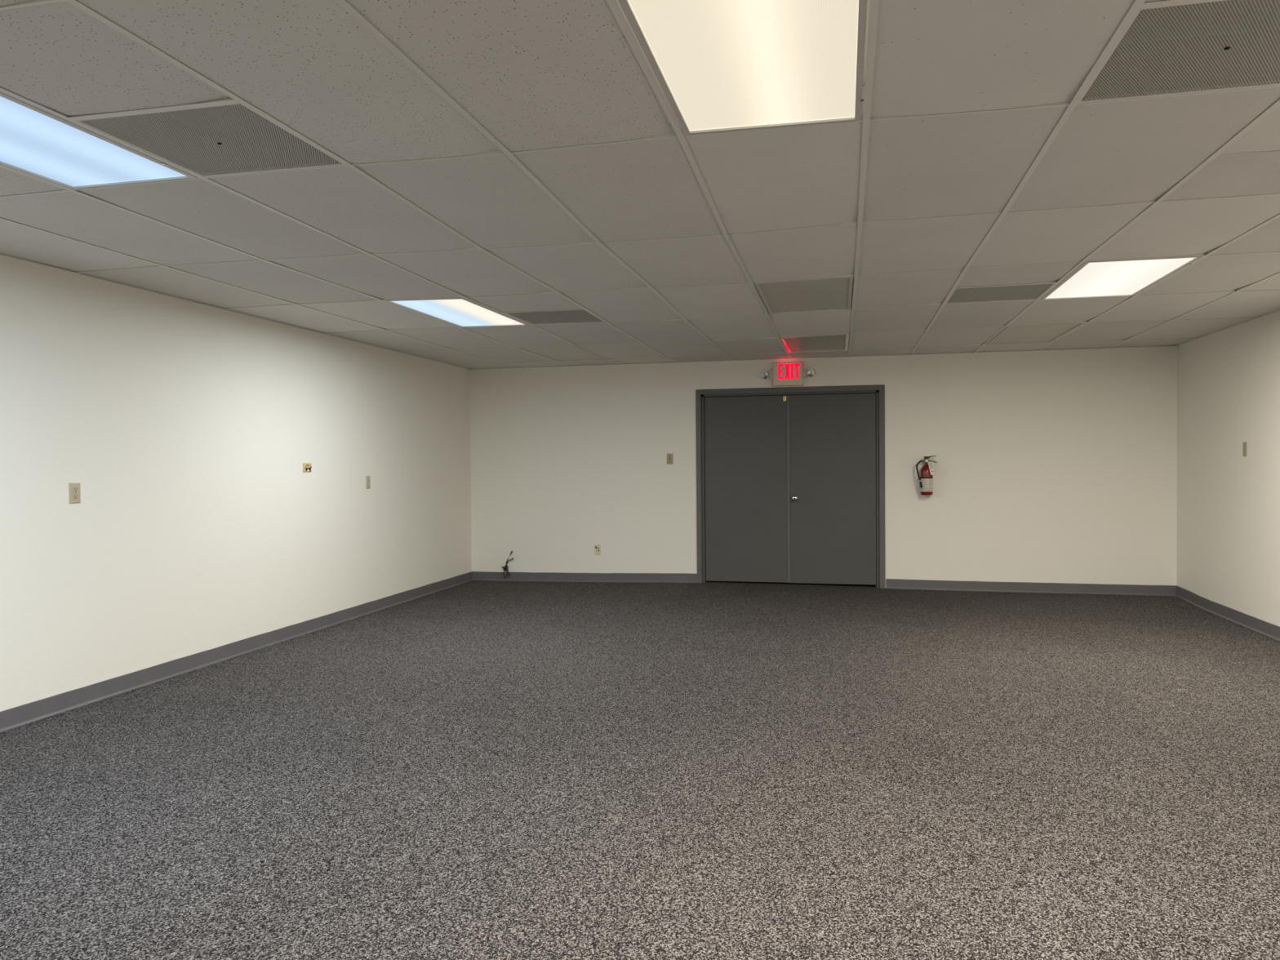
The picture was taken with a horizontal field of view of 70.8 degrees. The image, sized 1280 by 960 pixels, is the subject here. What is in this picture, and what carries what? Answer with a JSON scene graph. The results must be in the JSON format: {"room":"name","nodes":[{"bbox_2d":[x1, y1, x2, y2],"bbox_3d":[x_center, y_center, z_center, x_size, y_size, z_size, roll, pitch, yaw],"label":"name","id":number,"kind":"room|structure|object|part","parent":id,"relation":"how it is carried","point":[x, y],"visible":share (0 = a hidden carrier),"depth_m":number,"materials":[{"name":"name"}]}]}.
{"room":"empty office room","nodes":[
{"label":"empty office room","id":0,"kind":"room"},
{"bbox_2d":[0,254,471,711],"bbox_3d":[-3.401,-0.014,4.111,0.120,2.832,12.734,0,1,13],"label":"wall","id":1,"kind":"structure","parent":0,"point":[187,430],"depth_m":5.88,"materials":[{"name":"white paint"}]},
{"bbox_2d":[68,483,80,503],"bbox_3d":[-3.134,0.073,4.998,0.008,0.112,0.073,0,1,13],"label":"wall outlet","id":2,"kind":"object","parent":1,"relation":"attached to","point":[74,488],"visible":1,"depth_m":4.99,"materials":[{"name":"beige plastic"}]},
{"bbox_2d":[72,487,78,491],"bbox_3d":[-3.131,0.052,4.998,0.002,0.025,0.033,0,1,13],"label":"receptacle","id":3,"kind":"object","parent":2,"relation":"attached to","point":[74,489],"depth_m":5.00,"materials":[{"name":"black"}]},
{"bbox_2d":[0,571,472,732],"bbox_3d":[-3.325,1.235,4.118,0.016,0.113,12.730,0,1,13],"label":"baseboard","id":4,"kind":"structure","parent":1,"relation":"attached to","point":[13,717],"depth_m":5.87,"materials":[{"name":"plastic"}]},
{"bbox_2d":[302,462,311,471],"bbox_3d":[-2.643,-0.099,7.164,0.010,0.072,0.116,0,1,13],"label":"cable plate","id":5,"kind":"object","parent":1,"relation":"attached to","point":[307,467],"visible":1,"depth_m":7.16,"materials":[{"name":"brown plastic"}]},
{"bbox_2d":[365,475,370,488],"bbox_3d":[-2.434,0.021,8.078,0.013,0.114,0.071,0,1,13],"label":"plate","id":6,"kind":"object","parent":1,"relation":"attached to","point":[367,477],"visible":1,"depth_m":8.07,"materials":[{"name":"beige plastic"}]},
{"bbox_2d":[0,580,1279,959],"bbox_3d":[0.250,1.261,3.414,7.500,0.048,13.134,0,1,13],"label":"floor","id":7,"kind":"structure","parent":0,"point":[473,770],"depth_m":3.70,"materials":[{"name":"carpet"}]},
{"bbox_2d":[0,0,1279,369],"bbox_3d":[0.206,-1.322,3.267,7.540,0.404,12.974,0,1,13],"label":"ceiling","id":8,"kind":"structure","parent":0,"point":[504,156],"depth_m":3.52,"materials":[{"name":"grey tile"}]},
{"bbox_2d":[0,91,198,189],"bbox_3d":[-2.083,-1.183,2.885,0.600,0.127,1.212,0,1,13],"label":"ceiling light","id":9,"kind":"object","parent":8,"relation":"attached to","point":[36,142],"visible":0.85,"depth_m":3.15,"materials":[{"name":"white plastic"}]},
{"bbox_2d":[75,102,344,177],"bbox_3d":[-1.423,-1.217,3.047,0.604,0.162,0.600,0,1,13],"label":"ceiling vent","id":10,"kind":"object","parent":8,"relation":"in","point":[232,137],"visible":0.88,"depth_m":3.06,"materials":[{"name":"white metal"}]},
{"bbox_2d":[382,297,528,327],"bbox_3d":[-1.271,-1.244,6.450,0.605,0.132,1.212,0,1,13],"label":"ceiling light","id":11,"kind":"object","parent":8,"relation":"attached to","point":[459,312],"visible":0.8,"depth_m":6.40,"materials":[{"name":"white plastic"}]},
{"bbox_2d":[502,309,604,324],"bbox_3d":[-0.615,-1.272,6.614,0.606,0.165,0.600,0,1,13],"label":"ceiling vent","id":12,"kind":"object","parent":8,"relation":"in","point":[579,316],"visible":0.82,"depth_m":6.69,"materials":[{"name":"grey metal"}]},
{"bbox_2d":[514,345,607,360],"bbox_3d":[-0.739,-1.292,8.830,0.600,0.128,1.212,0,1,13],"label":"tile","id":13,"kind":"structure","parent":8,"relation":"attached to","point":[568,353],"depth_m":8.81,"materials":[{"name":"grey tile"}]},
{"bbox_2d":[616,0,870,135],"bbox_3d":[0.294,-1.189,2.347,0.600,0.128,1.212,0,1,13],"label":"ceiling light","id":14,"kind":"object","parent":8,"relation":"attached to","point":[717,65],"visible":0.91,"depth_m":2.44,"materials":[{"name":"white plastic"}]},
{"bbox_2d":[752,274,854,314],"bbox_3d":[1.095,-1.252,5.915,0.609,0.130,1.212,0,1,13],"label":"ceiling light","id":15,"kind":"object","parent":8,"relation":"attached to","point":[833,294],"visible":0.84,"depth_m":5.86,"materials":[{"name":"grey plastic"}]},
{"bbox_2d":[779,333,849,352],"bbox_3d":[1.626,-1.301,8.294,0.608,0.134,1.212,0,1,13],"label":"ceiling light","id":16,"kind":"object","parent":8,"relation":"attached to","point":[832,342],"visible":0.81,"depth_m":8.28,"materials":[{"name":"grey plastic"}]},
{"bbox_2d":[946,280,1057,303],"bbox_3d":[2.356,-1.305,5.941,0.604,0.160,0.600,0,1,13],"label":"ceiling vent","id":17,"kind":"object","parent":8,"relation":"in","point":[1020,292],"visible":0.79,"depth_m":5.98,"materials":[{"name":"white metal"}]},
{"bbox_2d":[1040,253,1206,299],"bbox_3d":[2.887,-1.277,5.509,0.610,0.127,1.212,0,1,13],"label":"ceiling light","id":18,"kind":"object","parent":8,"relation":"attached to","point":[1122,277],"visible":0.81,"depth_m":5.44,"materials":[{"name":"white plastic"}]},
{"bbox_2d":[1078,0,1279,103],"bbox_3d":[1.548,-1.216,2.375,0.602,0.161,0.600,0,1,13],"label":"ceiling vent","id":19,"kind":"object","parent":8,"relation":"in","point":[1216,43],"visible":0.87,"depth_m":2.44,"materials":[{"name":"white metal"}]},
{"bbox_2d":[469,345,1177,585],"bbox_3d":[1.635,-0.161,9.559,7.540,2.832,0.120,0,1,13],"label":"wall","id":20,"kind":"structure","parent":0,"point":[1051,466],"depth_m":9.22,"materials":[{"name":"white paint"}]},
{"bbox_2d":[502,551,513,577],"bbox_3d":[-1.493,0.956,10.200,0.146,0.311,0.058,0,1,13],"label":"cable bundle","id":21,"kind":"object","parent":20,"relation":"attached to","point":[505,567],"visible":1,"depth_m":10.19,"materials":[{"name":"black plastic"}]},
{"bbox_2d":[471,571,697,582],"bbox_3d":[-0.656,1.087,10.034,2.612,0.136,0.016,0,1,13],"label":"baseboard","id":22,"kind":"structure","parent":20,"relation":"attached to","point":[476,575],"depth_m":10.02,"materials":[{"name":"plastic"}]},
{"bbox_2d":[594,544,600,555],"bbox_3d":[-0.470,0.772,9.988,0.072,0.114,0.010,0,1,13],"label":"data plate","id":23,"kind":"object","parent":20,"relation":"attached to","point":[597,547],"visible":1,"depth_m":9.99,"materials":[{"name":"beige plastic"}]},
{"bbox_2d":[666,453,672,464],"bbox_3d":[0.323,-0.229,9.784,0.068,0.114,0.017,0,1,13],"label":"light switch","id":24,"kind":"object","parent":20,"relation":"attached to","point":[669,456],"visible":1,"depth_m":9.79,"materials":[{"name":"beige plastic"}]},
{"bbox_2d":[761,361,814,386],"bbox_3d":[1.552,-1.111,9.456,0.548,0.244,0.078,0,1,13],"label":"exit sign","id":25,"kind":"object","parent":20,"relation":"attached to","point":[782,374],"visible":1,"depth_m":9.43,"materials":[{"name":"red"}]},
{"bbox_2d":[761,370,772,379],"bbox_3d":[1.339,-1.108,9.497,0.115,0.107,0.064,0,1,13],"label":"lamp","id":26,"kind":"object","parent":25,"relation":"attached to","point":[765,375],"depth_m":9.49,"materials":[{"name":"silver metal"}]},
{"bbox_3d":[1.547,-1.110,9.435,0.313,0.241,0.004,0,1,13],"label":"plate","id":27,"kind":"part","parent":25,"relation":"part of","materials":[{"name":"beige plastic"}]},
{"bbox_2d":[803,368,814,377],"bbox_3d":[1.761,-1.115,9.401,0.115,0.107,0.064,0,1,13],"label":"lamp","id":28,"kind":"object","parent":25,"relation":"attached to","point":[810,373],"depth_m":9.38,"materials":[{"name":"silver metal"}]},
{"bbox_2d":[695,384,885,588],"bbox_3d":[1.579,0.088,9.556,1.966,2.135,0.160,0,1,13],"label":"door","id":29,"kind":"structure","parent":20,"relation":"in","point":[790,481],"depth_m":9.54,"materials":[{"name":"paint"}]},
{"bbox_2d":[915,455,937,495],"bbox_3d":[2.906,-0.046,9.115,0.162,0.398,0.163,-1,1,-36],"label":"fire extinguisher","id":30,"kind":"object","parent":20,"relation":"attached to","point":[926,473],"visible":1,"depth_m":9.08,"materials":[{"name":"red metal"}]},
{"bbox_2d":[885,578,1176,595],"bbox_3d":[3.866,1.077,9.011,2.716,0.122,0.016,0,1,13],"label":"baseboard","id":31,"kind":"structure","parent":20,"relation":"attached to","point":[923,584],"depth_m":9.00,"materials":[{"name":"plastic"}]},
{"bbox_2d":[1176,311,1279,626],"bbox_3d":[3.836,-0.043,2.473,0.120,2.832,12.734,0,1,13],"label":"wall","id":32,"kind":"structure","parent":0,"point":[1228,515],"depth_m":7.46,"materials":[{"name":"white paint"}]},
{"bbox_2d":[1175,585,1279,641],"bbox_3d":[3.780,1.217,2.510,0.016,0.132,12.730,0,1,13],"label":"baseboard","id":33,"kind":"structure","parent":32,"relation":"attached to","point":[1268,629],"depth_m":7.47,"materials":[{"name":"plastic"}]},
{"bbox_2d":[1242,441,1246,456],"bbox_3d":[4.843,-0.247,7.215,0.007,0.114,0.065,0,1,13],"label":"blank plate","id":34,"kind":"object","parent":32,"relation":"attached to","point":[1244,444],"visible":1,"depth_m":7.21,"materials":[{"name":"beige plastic"}]}
]}

